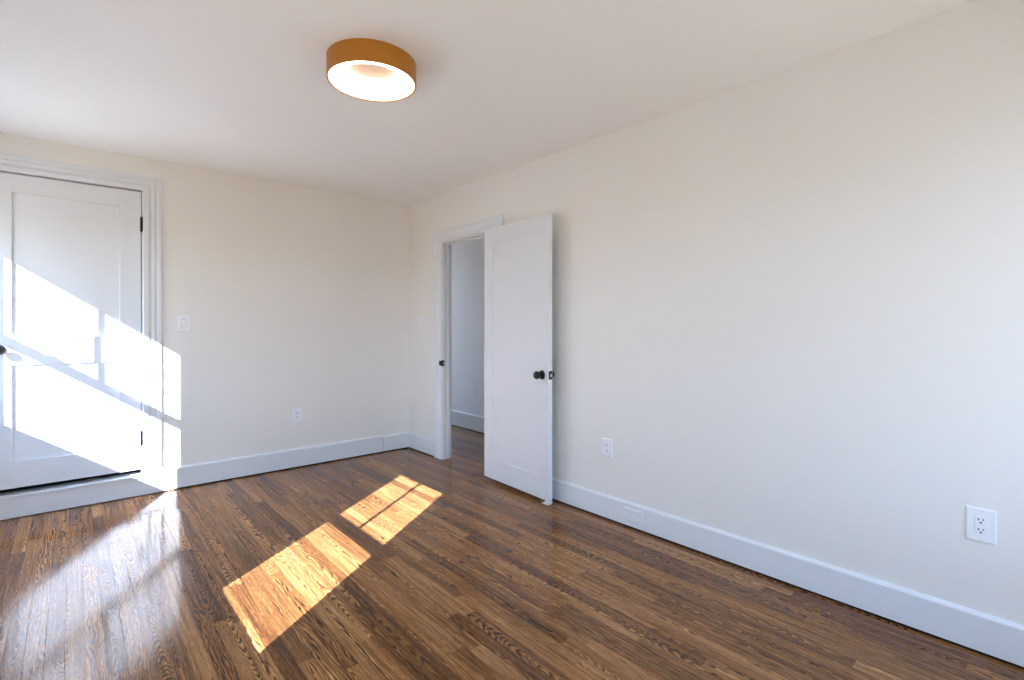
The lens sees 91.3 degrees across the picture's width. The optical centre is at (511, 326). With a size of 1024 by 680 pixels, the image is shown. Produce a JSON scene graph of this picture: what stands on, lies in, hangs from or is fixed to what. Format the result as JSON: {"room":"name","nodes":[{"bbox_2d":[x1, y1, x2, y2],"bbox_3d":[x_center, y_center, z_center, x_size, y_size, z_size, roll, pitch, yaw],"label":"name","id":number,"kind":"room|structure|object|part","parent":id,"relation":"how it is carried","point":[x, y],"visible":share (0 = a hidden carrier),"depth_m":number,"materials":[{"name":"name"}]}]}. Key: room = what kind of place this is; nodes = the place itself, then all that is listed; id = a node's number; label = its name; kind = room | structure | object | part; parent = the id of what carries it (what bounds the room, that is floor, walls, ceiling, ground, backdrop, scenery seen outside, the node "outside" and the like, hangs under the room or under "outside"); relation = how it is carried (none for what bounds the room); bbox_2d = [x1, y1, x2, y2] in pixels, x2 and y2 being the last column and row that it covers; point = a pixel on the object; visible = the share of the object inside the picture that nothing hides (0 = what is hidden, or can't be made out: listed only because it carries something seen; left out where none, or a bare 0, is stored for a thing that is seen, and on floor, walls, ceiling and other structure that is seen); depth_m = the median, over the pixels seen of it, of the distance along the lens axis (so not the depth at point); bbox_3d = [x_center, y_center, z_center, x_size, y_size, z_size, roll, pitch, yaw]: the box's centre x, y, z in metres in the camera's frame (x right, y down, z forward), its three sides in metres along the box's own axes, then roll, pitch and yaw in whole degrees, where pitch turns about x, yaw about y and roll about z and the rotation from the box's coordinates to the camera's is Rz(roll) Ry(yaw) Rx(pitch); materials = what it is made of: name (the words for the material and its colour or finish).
{"room":"empty bedroom","nodes":[
{"label":"empty bedroom","id":0,"kind":"room"},
{"bbox_2d":[0,469,139,492],"bbox_3d":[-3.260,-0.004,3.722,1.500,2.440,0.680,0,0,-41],"label":"sill","id":1,"kind":"structure","parent":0,"point":[138,470],"depth_m":3.45,"materials":[{"name":"black wood"}]},
{"bbox_2d":[0,132,408,519],"bbox_3d":[-2.327,-0.004,4.008,3.320,2.440,0.120,0,0,-41],"label":"wall","id":2,"kind":"structure","parent":0,"point":[293,296],"depth_m":4.20,"materials":[{"name":"beige paint"}]},
{"bbox_2d":[0,172,142,489],"bbox_3d":[-2.963,0.026,3.355,0.791,2.003,0.102,0,0,-41],"label":"door","id":3,"kind":"structure","parent":2,"relation":"in","point":[70,252],"depth_m":3.38,"materials":[{"name":"white paint"}]},
{"bbox_3d":[-2.989,-0.398,3.377,0.556,0.933,0.005,0,0,-41],"label":"panel","id":4,"kind":"part","parent":3,"relation":"part of","materials":[{"name":"white paint"}]},
{"bbox_3d":[-2.989,0.553,3.377,0.556,0.631,0.005,0,0,-41],"label":"panel","id":5,"kind":"part","parent":3,"relation":"part of","materials":[{"name":"white paint"}]},
{"bbox_2d":[0,152,161,474],"bbox_3d":[-3.008,-0.014,3.398,1.028,2.160,0.140,0,0,-41],"label":"door frame","id":6,"kind":"structure","parent":2,"relation":"attached to","point":[151,187],"depth_m":3.63,"materials":[{"name":"white paint"}]},
{"bbox_2d":[177,315,189,331],"bbox_3d":[-2.480,-0.024,3.786,0.084,0.125,0.012,0,0,-41],"label":"light switch","id":7,"kind":"object","parent":2,"relation":"attached to","point":[183,322],"visible":1,"depth_m":3.78,"materials":[{"name":"white plastic"}]},
{"bbox_2d":[174,432,407,487],"bbox_3d":[-1.786,1.126,4.390,1.966,0.157,0.018,0,0,-41],"label":"baseboard","id":8,"kind":"structure","parent":2,"relation":"attached to","point":[211,471],"depth_m":4.24,"materials":[{"name":"white paint"}]},
{"bbox_2d":[292,407,301,422],"bbox_3d":[-1.858,0.761,4.333,0.082,0.128,0.008,0,0,-41],"label":"wall outlet","id":9,"kind":"object","parent":2,"relation":"attached to","point":[296,412],"visible":1,"depth_m":4.33,"materials":[{"name":"white plastic"}]},
{"bbox_2d":[295,411,298,418],"bbox_3d":[-1.857,0.761,4.332,0.033,0.067,0.004,0,0,-41],"label":"receptacle","id":10,"kind":"object","parent":9,"relation":"attached to","point":[296,412],"depth_m":4.33,"materials":[{"name":"white plastic"}]},
{"bbox_2d":[452,238,483,415],"bbox_3d":[0.551,-0.004,4.820,0.120,2.440,7.250,0,0,-41],"label":"wall","id":11,"kind":"structure","parent":0,"point":[467,257],"depth_m":5.95,"materials":[{"name":"grey paint"}]},
{"bbox_2d":[452,410,483,432],"bbox_3d":[-0.077,1.114,5.433,0.018,0.181,5.500,0,0,-41],"label":"baseboard","id":12,"kind":"structure","parent":11,"relation":"attached to","point":[461,419],"depth_m":5.92,"materials":[{"name":"white paint"}]},
{"bbox_2d":[0,0,976,205],"bbox_3d":[-1.066,-1.284,3.404,4.420,0.120,7.490,0,0,-41],"label":"ceiling","id":13,"kind":"structure","parent":0,"point":[238,87],"depth_m":2.41,"materials":[{"name":"white paint"}]},
{"bbox_2d":[326,38,415,101],"bbox_3d":[-0.647,-1.177,2.321,0.400,0.094,0.400,0,0,-41],"label":"ceiling light","id":14,"kind":"object","parent":13,"relation":"attached to","point":[366,69],"visible":1,"depth_m":2.28,"materials":[{"name":"orange"}]},
{"bbox_2d":[328,61,413,100],"bbox_3d":[-0.647,-1.174,2.321,0.383,0.080,0.383,0,0,-41],"label":"diffuser","id":15,"kind":"object","parent":14,"relation":"attached to","point":[362,80],"depth_m":2.37,"materials":[{"name":"white plastic"}]},
{"bbox_3d":[-0.647,-1.209,2.321,0.223,0.011,0.223,0,0,-41],"label":"plate","id":16,"kind":"part","parent":14,"relation":"part of","materials":[{"name":"beige plastic"}]},
{"bbox_2d":[0,425,1023,679],"bbox_3d":[-1.066,1.261,3.404,4.420,0.110,7.490,0,0,-41],"label":"floor","id":17,"kind":"structure","parent":0,"point":[407,563],"depth_m":2.26,"materials":[{"name":"brown wood"}]},
{"bbox_2d":[0,471,173,519],"bbox_3d":[-3.004,1.138,3.380,1.195,0.143,0.132,0,0,-41],"label":"step riser","id":18,"kind":"structure","parent":17,"relation":"on","point":[24,502],"depth_m":3.39,"materials":[{"name":"white paint"}]},
{"bbox_2d":[542,501,551,504],"bbox_3d":[0.240,1.202,3.442,0.036,0.028,0.072,0,0,-38],"label":"door stop","id":19,"kind":"object","parent":17,"relation":"on","point":[545,502],"visible":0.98,"depth_m":3.42,"materials":[{"name":"white rubber"}]},
{"bbox_2d":[409,0,1023,624],"bbox_3d":[-0.160,-0.004,4.118,0.085,2.440,7.370,0,0,-41],"label":"wall","id":20,"kind":"structure","parent":0,"point":[788,304],"depth_m":2.31,"materials":[{"name":"beige paint"}]},
{"bbox_2d":[408,432,433,455],"bbox_3d":[-0.880,1.130,4.862,0.018,0.149,0.500,0,0,-41],"label":"baseboard","id":21,"kind":"structure","parent":20,"relation":"attached to","point":[424,444],"depth_m":4.84,"materials":[{"name":"white paint"}]},
{"bbox_2d":[419,317,422,328],"bbox_3d":[-0.892,-0.038,4.880,0.012,0.118,0.072,0,0,-41],"label":"light switch","id":22,"kind":"object","parent":20,"relation":"attached to","point":[420,318],"visible":1,"depth_m":4.87,"materials":[{"name":"white plastic"}]},
{"bbox_2d":[434,214,503,459],"bbox_3d":[-0.355,0.166,4.337,0.127,2.100,0.983,0,0,-41],"label":"door frame","id":23,"kind":"structure","parent":20,"relation":"attached to","point":[476,227],"depth_m":4.61,"materials":[{"name":"white paint"}]},
{"bbox_2d":[484,213,553,500],"bbox_3d":[0.027,0.207,3.712,0.169,1.957,0.779,0,0,-38],"label":"door","id":24,"kind":"structure","parent":20,"relation":"in","point":[518,372],"depth_m":3.66,"materials":[{"name":"white paint"}]},
{"bbox_3d":[0.027,-0.146,3.711,0.023,1.032,0.560,0,0,-38],"label":"panel","id":25,"kind":"part","parent":24,"relation":"part of","materials":[{"name":"white paint"}]},
{"bbox_3d":[0.027,0.788,3.711,0.023,0.497,0.560,0,0,-38],"label":"panel","id":26,"kind":"part","parent":24,"relation":"part of","materials":[{"name":"white paint"}]},
{"bbox_3d":[0.176,0.330,3.431,0.057,0.057,0.057,0,0,-38],"label":"knob","id":27,"kind":"part","parent":24,"relation":"part of","materials":[{"name":"black metal"}]},
{"bbox_2d":[602,438,611,457],"bbox_3d":[0.603,0.767,3.177,0.008,0.114,0.078,0,0,-41],"label":"wall outlet","id":28,"kind":"object","parent":20,"relation":"attached to","point":[606,443],"visible":1,"depth_m":3.17,"materials":[{"name":"white plastic"}]},
{"bbox_2d":[605,442,608,453],"bbox_3d":[0.601,0.767,3.176,0.004,0.067,0.033,0,0,-41],"label":"receptacle","id":29,"kind":"object","parent":28,"relation":"attached to","point":[606,443],"depth_m":3.17,"materials":[{"name":"white plastic"}]},
{"bbox_2d":[624,506,642,525],"bbox_3d":[0.727,1.135,3.007,0.009,0.078,0.132,0,0,-41],"label":"blank plate","id":30,"kind":"object","parent":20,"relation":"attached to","point":[632,515],"visible":1,"depth_m":3.00,"materials":[{"name":"white paint"}]},
{"bbox_2d":[552,477,1023,666],"bbox_3d":[1.030,1.134,2.681,0.018,0.141,3.400,0,0,-41],"label":"baseboard","id":31,"kind":"structure","parent":20,"relation":"attached to","point":[1001,638],"depth_m":2.23,"materials":[{"name":"white paint"}]},
{"bbox_2d":[966,505,996,545],"bbox_3d":[1.749,0.740,1.868,0.008,0.126,0.086,0,0,-41],"label":"wall outlet","id":32,"kind":"object","parent":20,"relation":"attached to","point":[981,524],"visible":1,"depth_m":1.86,"materials":[{"name":"white plastic"}]},
{"bbox_2d":[975,515,986,535],"bbox_3d":[1.747,0.740,1.867,0.004,0.067,0.033,0,0,-41],"label":"receptacle","id":33,"kind":"object","parent":32,"relation":"attached to","point":[980,520],"depth_m":1.87,"materials":[{"name":"white plastic"}]}
]}

